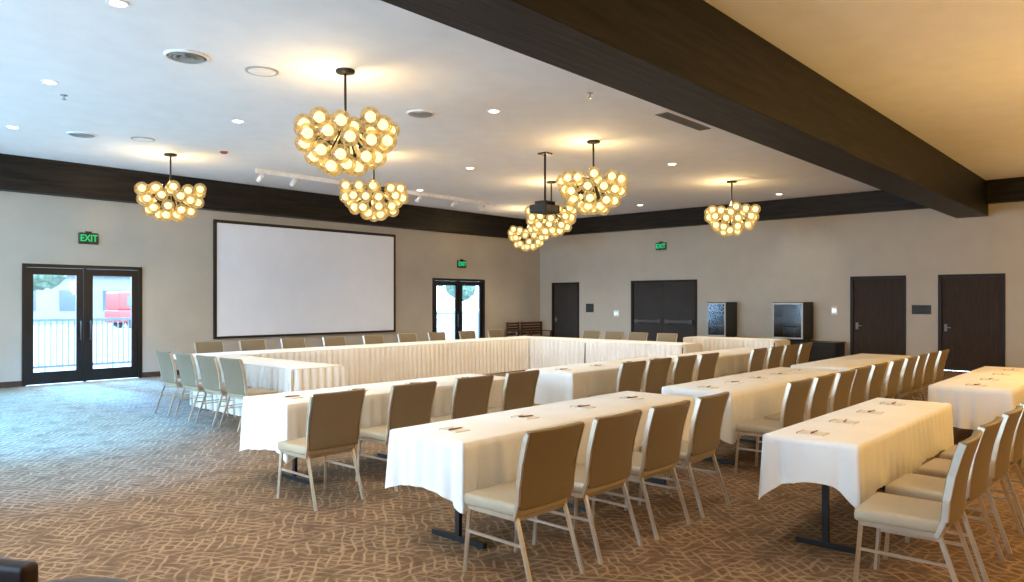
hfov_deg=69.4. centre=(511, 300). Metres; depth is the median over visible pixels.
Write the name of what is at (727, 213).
globe chandelier
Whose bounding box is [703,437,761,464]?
folding table
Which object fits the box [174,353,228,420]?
banquet chair
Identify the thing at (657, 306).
door
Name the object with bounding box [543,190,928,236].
ceiling beam
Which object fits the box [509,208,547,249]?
globe chandelier
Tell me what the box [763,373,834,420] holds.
banquet chair
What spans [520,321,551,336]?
wooden bench
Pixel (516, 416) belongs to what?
notepad
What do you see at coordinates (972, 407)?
tablecloth
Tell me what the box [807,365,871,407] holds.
banquet chair
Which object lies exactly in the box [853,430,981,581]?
banquet chair
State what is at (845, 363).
tablecloth
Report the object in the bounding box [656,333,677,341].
banquet chair
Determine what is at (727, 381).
notepad
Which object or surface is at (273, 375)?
tablecloth
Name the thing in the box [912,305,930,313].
placard
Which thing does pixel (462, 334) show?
banquet chair
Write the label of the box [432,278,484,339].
door
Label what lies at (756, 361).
banquet chair
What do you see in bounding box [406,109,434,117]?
ceiling vent
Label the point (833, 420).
notepad
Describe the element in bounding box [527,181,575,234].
globe chandelier
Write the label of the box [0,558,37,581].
armchair
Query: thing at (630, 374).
banquet chair
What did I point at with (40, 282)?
tree
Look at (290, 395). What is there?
notepad
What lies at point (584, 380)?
tablecloth
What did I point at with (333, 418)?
banquet chair
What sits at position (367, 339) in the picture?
banquet chair
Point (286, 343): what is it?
banquet chair
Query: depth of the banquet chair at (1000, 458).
4.96 m
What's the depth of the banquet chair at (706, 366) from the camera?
10.35 m
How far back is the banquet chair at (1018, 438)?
5.42 m
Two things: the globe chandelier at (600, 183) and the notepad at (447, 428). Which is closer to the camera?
the notepad at (447, 428)
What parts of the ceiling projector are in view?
ceiling plate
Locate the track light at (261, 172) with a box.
[255,168,491,210]
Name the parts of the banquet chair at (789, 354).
post, backrest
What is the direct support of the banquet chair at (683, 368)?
on the floor
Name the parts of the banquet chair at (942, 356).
post, backrest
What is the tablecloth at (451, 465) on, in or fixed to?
on the folding table at (457, 536)
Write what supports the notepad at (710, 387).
on the tablecloth at (752, 399)
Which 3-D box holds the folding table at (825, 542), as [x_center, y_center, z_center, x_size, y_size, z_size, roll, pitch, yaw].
[2.737,1.274,5.670,0.578,0.752,2.488,0,0,42]
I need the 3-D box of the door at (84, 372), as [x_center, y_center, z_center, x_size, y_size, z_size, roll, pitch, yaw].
[-8.767,0.460,15.165,0.202,2.380,2.230,0,0,42]
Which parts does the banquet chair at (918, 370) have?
post, backrest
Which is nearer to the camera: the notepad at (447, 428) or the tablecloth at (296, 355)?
the notepad at (447, 428)
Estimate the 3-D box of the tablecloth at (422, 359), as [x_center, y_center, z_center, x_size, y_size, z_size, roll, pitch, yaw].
[-1.930,1.260,15.654,0.844,0.750,2.034,0,0,42]
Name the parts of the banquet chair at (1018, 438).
seat, leg, post, backrest, leg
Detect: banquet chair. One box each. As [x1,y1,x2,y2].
[154,351,206,415]
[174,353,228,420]
[194,341,223,353]
[195,355,251,425]
[219,357,277,431]
[239,339,265,350]
[277,389,365,510]
[280,338,305,348]
[322,336,345,346]
[355,381,436,491]
[362,335,383,343]
[397,333,416,342]
[427,332,445,340]
[431,375,493,422]
[459,331,475,338]
[463,421,584,581]
[487,329,503,337]
[488,370,539,413]
[532,409,642,563]
[583,331,600,338]
[587,360,645,396]
[591,400,690,539]
[604,331,623,339]
[615,357,671,393]
[628,332,647,340]
[638,391,730,517]
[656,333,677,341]
[666,355,696,385]
[668,352,719,384]
[721,348,767,376]
[734,378,812,483]
[740,346,783,373]
[763,344,798,369]
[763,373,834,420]
[780,342,812,366]
[805,369,855,413]
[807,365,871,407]
[829,362,887,401]
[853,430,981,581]
[865,358,904,398]
[881,356,917,399]
[882,353,927,400]
[883,416,1004,581]
[898,351,938,400]
[901,349,949,398]
[916,406,1023,553]
[939,402,1023,526]
[1021,442,1023,468]
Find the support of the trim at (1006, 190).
attached to the wall at (810, 259)
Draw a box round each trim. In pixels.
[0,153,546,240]
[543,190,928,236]
[986,177,1023,203]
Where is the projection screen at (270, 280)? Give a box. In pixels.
[213,219,395,338]
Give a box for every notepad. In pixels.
[281,395,302,398]
[439,427,469,432]
[511,415,538,419]
[570,405,595,408]
[620,396,643,399]
[698,386,718,388]
[724,381,744,383]
[796,430,828,435]
[829,419,858,423]
[856,410,883,413]
[879,402,905,405]
[965,384,986,386]
[980,378,999,380]
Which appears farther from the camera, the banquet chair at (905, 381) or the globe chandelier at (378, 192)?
the globe chandelier at (378, 192)
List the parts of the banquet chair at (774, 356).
post, backrest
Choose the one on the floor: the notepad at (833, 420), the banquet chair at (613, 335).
the banquet chair at (613, 335)
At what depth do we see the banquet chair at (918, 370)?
10.10 m
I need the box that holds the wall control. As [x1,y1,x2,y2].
[614,310,618,316]
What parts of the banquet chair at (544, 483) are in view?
leg, seat, seat frame, leg, post, leg, backrest, leg, post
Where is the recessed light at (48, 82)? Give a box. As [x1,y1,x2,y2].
[41,80,58,84]
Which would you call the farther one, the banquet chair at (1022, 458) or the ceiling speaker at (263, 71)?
the ceiling speaker at (263, 71)
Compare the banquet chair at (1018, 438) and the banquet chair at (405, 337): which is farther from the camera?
the banquet chair at (405, 337)
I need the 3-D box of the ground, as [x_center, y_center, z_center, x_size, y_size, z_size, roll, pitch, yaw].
[-27.201,1.830,64.650,93.200,0.240,120.000,0,0,42]
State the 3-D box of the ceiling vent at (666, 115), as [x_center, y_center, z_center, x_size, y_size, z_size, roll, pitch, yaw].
[2.636,-2.744,11.334,0.200,0.012,1.360,0,0,42]
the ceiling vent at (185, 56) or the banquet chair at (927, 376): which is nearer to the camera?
the ceiling vent at (185, 56)
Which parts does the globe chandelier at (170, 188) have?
bulb, bulb, bulb, bulb, bulb, bulb, bulb, arm, bulb, bulb, bulb, arm, bulb, bulb, bulb, bulb, bulb, bulb, bulb, bulb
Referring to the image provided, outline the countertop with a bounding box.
[790,340,845,343]
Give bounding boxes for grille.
[133,138,152,141]
[248,68,275,75]
[546,205,557,211]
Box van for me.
[104,292,130,327]
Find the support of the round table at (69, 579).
on the floor
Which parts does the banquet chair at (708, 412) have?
leg, leg, seat, post, seat frame, leg, backrest, leg, post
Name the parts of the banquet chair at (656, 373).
post, backrest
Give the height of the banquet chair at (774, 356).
0.922 m
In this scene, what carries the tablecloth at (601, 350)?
on the folding table
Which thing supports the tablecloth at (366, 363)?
on the folding table
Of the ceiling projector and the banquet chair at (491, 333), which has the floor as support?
the banquet chair at (491, 333)
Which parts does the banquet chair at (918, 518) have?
leg, leg, seat, seat frame, leg, post, backrest, leg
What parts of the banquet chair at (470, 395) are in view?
seat, post, backrest, post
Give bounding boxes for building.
[33,275,130,324]
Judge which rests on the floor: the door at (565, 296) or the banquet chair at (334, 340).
the banquet chair at (334, 340)
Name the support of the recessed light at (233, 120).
in the ceiling
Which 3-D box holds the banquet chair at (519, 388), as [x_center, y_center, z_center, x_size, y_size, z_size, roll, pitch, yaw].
[-0.074,1.193,7.881,0.588,0.922,0.519,0,0,40]
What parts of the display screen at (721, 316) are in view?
door glass, door frame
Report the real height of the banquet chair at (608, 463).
0.922 m
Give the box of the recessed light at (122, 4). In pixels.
[106,0,129,8]
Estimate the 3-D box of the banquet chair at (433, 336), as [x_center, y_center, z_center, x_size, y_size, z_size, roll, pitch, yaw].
[-1.592,1.193,17.203,0.588,0.922,0.519,0,0,43]
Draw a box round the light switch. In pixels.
[831,307,836,313]
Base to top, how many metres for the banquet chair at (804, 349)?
0.922 m
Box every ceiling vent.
[66,131,96,137]
[163,49,209,63]
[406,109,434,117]
[655,112,710,130]
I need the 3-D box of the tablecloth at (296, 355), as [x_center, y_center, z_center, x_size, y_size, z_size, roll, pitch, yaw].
[-4.642,1.260,12.626,0.844,0.750,2.034,0,0,42]
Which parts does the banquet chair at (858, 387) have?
post, backrest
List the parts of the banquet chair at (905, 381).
seat, post, backrest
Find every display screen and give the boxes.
[707,302,736,336]
[772,302,812,340]
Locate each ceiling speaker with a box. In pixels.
[130,137,154,141]
[245,66,278,76]
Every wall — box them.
[0,191,539,381]
[540,201,1023,367]
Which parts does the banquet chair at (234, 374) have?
leg, backrest, leg, post, seat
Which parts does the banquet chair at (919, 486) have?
leg, leg, seat, post, leg, backrest, leg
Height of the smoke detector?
0.050 m
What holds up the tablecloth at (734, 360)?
on the folding table
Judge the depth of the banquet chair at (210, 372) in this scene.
9.89 m
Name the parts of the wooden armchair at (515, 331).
backrest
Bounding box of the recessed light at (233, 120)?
[231,119,244,122]
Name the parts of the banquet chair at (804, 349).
post, backrest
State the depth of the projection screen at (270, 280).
18.74 m
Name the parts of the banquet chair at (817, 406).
seat, post, backrest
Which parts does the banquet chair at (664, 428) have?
leg, leg, post, leg, seat frame, seat, backrest, leg, post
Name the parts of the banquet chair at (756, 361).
post, backrest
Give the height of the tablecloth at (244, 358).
0.750 m
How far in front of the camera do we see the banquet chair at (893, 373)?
9.16 m
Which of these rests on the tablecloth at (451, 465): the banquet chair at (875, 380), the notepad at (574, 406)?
the notepad at (574, 406)
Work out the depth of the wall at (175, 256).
16.59 m
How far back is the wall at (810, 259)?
19.90 m
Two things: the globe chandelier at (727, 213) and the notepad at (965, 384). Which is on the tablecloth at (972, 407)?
the notepad at (965, 384)
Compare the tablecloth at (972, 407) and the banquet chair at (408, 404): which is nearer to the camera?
the banquet chair at (408, 404)
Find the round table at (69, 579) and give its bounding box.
[41,578,134,581]
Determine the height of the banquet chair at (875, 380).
0.922 m
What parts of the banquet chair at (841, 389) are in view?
post, backrest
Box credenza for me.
[774,340,845,363]
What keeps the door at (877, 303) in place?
in the wall at (810, 259)
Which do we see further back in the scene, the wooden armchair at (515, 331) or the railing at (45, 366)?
the wooden armchair at (515, 331)
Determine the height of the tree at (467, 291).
5.325 m
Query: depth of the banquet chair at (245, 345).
13.88 m
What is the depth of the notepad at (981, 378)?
8.28 m
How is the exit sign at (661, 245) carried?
attached to the wall at (810, 259)
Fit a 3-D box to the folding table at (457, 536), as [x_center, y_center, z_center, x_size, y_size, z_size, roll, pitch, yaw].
[0.416,1.274,5.971,0.698,0.752,2.938,0,0,42]
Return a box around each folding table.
[282,452,387,484]
[432,477,665,548]
[584,343,585,362]
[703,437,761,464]
[796,484,884,553]
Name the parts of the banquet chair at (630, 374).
post, backrest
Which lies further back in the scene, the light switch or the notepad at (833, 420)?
the light switch
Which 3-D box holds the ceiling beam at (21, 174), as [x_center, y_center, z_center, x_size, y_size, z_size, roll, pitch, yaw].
[-6.906,-2.420,16.929,0.320,0.660,24.000,0,0,42]
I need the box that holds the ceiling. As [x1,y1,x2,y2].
[0,0,1023,220]
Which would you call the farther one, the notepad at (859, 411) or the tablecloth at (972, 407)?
the tablecloth at (972, 407)
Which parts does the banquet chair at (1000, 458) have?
seat, post, leg, backrest, leg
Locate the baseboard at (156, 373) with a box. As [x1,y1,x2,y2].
[0,370,179,387]
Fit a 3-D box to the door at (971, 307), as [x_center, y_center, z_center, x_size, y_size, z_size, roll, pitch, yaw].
[10.736,0.510,17.295,1.350,2.280,0.210,0,0,42]
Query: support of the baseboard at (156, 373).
attached to the wall at (175, 256)
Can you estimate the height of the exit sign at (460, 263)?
0.260 m
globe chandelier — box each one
[137,153,203,219]
[298,67,394,172]
[342,164,405,218]
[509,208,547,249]
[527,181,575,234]
[559,140,624,211]
[707,180,757,233]
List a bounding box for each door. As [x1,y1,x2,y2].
[22,263,141,385]
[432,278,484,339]
[552,282,578,337]
[631,279,696,353]
[850,275,905,354]
[938,273,1004,370]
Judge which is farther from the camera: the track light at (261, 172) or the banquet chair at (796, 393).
the track light at (261, 172)
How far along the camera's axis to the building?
53.88 m
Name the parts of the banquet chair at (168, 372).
leg, backrest, leg, post, seat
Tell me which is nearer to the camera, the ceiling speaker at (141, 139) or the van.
the ceiling speaker at (141, 139)
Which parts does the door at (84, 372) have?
handle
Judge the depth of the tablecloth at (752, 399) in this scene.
7.72 m
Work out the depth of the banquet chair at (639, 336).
17.25 m
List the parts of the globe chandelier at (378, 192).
bulb, bulb, bulb, bulb, bulb, bulb, bulb, bulb, bulb, bulb, rod, bulb, arm, bulb, bulb, bulb, bulb, bulb, bulb, bulb, bulb, bulb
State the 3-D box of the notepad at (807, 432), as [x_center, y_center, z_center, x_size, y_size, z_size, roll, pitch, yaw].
[2.008,0.881,4.940,0.172,0.008,0.131,0,0,43]
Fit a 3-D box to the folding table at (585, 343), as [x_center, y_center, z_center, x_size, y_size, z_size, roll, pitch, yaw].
[1.000,1.274,17.720,2.428,0.752,0.718,0,0,42]
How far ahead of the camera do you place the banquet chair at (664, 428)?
5.27 m
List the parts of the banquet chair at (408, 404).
leg, seat frame, seat, post, backrest, post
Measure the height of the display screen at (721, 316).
1.020 m
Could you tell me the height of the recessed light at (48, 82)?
0.013 m
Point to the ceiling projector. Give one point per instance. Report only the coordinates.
(543, 207)
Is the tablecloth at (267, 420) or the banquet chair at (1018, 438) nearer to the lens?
the banquet chair at (1018, 438)
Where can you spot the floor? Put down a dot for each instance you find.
(95, 482)
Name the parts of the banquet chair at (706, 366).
post, backrest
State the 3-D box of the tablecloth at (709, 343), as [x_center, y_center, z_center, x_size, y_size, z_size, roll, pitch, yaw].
[5.302,1.260,17.586,2.352,0.750,0.851,0,0,42]
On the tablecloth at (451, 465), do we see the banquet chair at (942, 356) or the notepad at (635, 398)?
the notepad at (635, 398)
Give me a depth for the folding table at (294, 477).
6.82 m
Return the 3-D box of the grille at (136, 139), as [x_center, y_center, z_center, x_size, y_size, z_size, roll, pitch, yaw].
[-6.264,-2.737,12.562,0.320,0.004,0.320,0,0,42]
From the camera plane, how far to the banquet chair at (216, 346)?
13.25 m
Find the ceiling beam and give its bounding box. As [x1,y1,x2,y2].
[381,0,987,217]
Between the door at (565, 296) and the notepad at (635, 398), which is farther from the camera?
the door at (565, 296)
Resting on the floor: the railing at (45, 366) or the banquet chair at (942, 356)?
the banquet chair at (942, 356)
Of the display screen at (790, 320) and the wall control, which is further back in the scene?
the wall control
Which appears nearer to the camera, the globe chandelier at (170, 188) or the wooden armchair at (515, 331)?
the globe chandelier at (170, 188)
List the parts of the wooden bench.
backrest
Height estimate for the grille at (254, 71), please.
0.004 m
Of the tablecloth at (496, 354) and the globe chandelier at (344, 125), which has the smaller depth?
the globe chandelier at (344, 125)
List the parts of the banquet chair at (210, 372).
leg, backrest, seat frame, leg, post, seat, leg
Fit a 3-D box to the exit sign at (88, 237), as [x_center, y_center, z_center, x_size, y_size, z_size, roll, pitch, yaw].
[-8.672,-1.295,15.154,0.058,0.260,0.370,0,0,42]
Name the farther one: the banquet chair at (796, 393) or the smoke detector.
the smoke detector
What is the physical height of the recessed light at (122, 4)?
0.013 m
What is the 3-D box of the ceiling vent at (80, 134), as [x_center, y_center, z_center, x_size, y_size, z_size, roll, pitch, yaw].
[-7.081,-2.735,12.186,0.440,0.030,0.440,0,0,42]
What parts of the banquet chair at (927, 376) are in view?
post, backrest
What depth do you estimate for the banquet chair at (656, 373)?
9.40 m
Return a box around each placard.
[586,304,593,311]
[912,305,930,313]
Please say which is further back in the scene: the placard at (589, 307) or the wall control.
the placard at (589, 307)
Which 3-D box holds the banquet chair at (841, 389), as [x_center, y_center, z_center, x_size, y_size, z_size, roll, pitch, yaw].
[3.331,1.193,7.946,0.588,0.922,0.519,0,0,41]
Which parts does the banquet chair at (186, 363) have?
leg, backrest, leg, post, seat, leg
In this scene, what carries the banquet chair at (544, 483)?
on the floor
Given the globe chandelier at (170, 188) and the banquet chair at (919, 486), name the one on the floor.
the banquet chair at (919, 486)
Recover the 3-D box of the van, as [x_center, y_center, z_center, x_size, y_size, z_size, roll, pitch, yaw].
[-23.760,0.560,48.410,1.940,2.300,4.800,0,0,36]
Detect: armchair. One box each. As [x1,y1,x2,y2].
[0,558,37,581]
[506,322,529,336]
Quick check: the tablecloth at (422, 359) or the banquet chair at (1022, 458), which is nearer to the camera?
the banquet chair at (1022, 458)
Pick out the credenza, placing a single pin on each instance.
(820, 350)
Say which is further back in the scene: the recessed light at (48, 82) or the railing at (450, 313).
the railing at (450, 313)
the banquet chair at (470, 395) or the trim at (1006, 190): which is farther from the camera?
the trim at (1006, 190)
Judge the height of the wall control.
0.200 m
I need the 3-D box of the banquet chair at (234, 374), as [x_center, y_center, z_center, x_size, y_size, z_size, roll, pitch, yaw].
[-3.436,1.193,9.651,0.519,0.922,0.588,0,0,40]
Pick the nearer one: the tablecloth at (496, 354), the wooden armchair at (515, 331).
the tablecloth at (496, 354)
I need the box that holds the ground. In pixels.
[26,311,477,385]
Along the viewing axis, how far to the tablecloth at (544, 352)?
17.20 m
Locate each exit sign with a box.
[78,231,98,244]
[457,259,465,267]
[656,241,666,249]
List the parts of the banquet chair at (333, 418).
leg, post, leg, seat, seat frame, leg, backrest, leg, post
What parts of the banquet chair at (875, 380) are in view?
post, backrest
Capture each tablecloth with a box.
[173,349,304,404]
[193,355,284,414]
[237,360,344,415]
[239,373,504,463]
[286,344,394,385]
[374,340,467,380]
[385,391,693,513]
[447,337,528,373]
[513,336,600,368]
[525,356,694,404]
[585,339,702,362]
[661,367,838,443]
[668,347,782,377]
[683,336,789,351]
[758,397,953,507]
[791,353,910,382]
[927,366,1023,429]
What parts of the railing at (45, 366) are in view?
rail, rail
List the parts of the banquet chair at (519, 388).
seat, post, backrest, post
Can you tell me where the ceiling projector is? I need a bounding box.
[529,152,559,214]
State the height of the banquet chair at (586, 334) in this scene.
0.922 m
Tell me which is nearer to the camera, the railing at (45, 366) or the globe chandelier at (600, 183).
the globe chandelier at (600, 183)
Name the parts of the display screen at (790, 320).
door glass, door frame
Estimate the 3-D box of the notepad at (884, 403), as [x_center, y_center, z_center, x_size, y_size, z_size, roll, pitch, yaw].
[3.259,0.881,6.336,0.172,0.008,0.131,0,0,43]
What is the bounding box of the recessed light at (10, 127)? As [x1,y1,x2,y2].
[5,126,20,128]
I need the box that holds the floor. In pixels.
[0,370,1023,581]
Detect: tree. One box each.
[33,274,68,290]
[437,281,475,301]
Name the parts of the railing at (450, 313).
rail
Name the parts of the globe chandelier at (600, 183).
bulb, bulb, bulb, bulb, bulb, bulb, bulb, arm, bulb, bulb, bulb, bulb, bulb, arm, bulb, bulb, arm, bulb, bulb, bulb, bulb, bulb, bulb, bulb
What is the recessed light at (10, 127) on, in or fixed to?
in the ceiling
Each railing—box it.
[33,318,130,371]
[437,312,477,339]
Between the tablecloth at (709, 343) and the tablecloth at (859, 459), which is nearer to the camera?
the tablecloth at (859, 459)
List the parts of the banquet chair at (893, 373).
post, backrest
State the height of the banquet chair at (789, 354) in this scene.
0.922 m
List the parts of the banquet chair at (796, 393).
leg, seat frame, leg, seat, post, backrest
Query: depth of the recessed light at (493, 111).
10.69 m
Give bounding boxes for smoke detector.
[219,150,228,153]
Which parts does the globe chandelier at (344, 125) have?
bulb, bulb, bulb, bulb, bulb, arm, bulb, bulb, bulb, bulb, arm, arm, bulb, bulb, arm, arm, bulb, arm, arm, arm, bulb, arm, bulb, bulb, arm, rod, bulb, arm, bulb, arm, bulb, bulb, arm, arm, bulb, arm, arm, arm, bulb, arm, bulb, arm, bulb, bulb, bulb, bulb, bulb, bulb, bulb, bulb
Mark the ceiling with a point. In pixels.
(950, 73)
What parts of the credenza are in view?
door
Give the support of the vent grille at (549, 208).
attached to the ceiling projector
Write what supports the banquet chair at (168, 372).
on the floor
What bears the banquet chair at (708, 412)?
on the floor
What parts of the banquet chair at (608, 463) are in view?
leg, leg, post, leg, seat frame, seat, backrest, leg, post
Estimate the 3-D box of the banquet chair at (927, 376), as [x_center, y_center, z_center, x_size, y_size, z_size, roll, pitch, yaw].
[5.865,1.193,10.803,0.588,0.922,0.519,0,0,43]
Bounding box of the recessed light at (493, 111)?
[487,109,500,113]

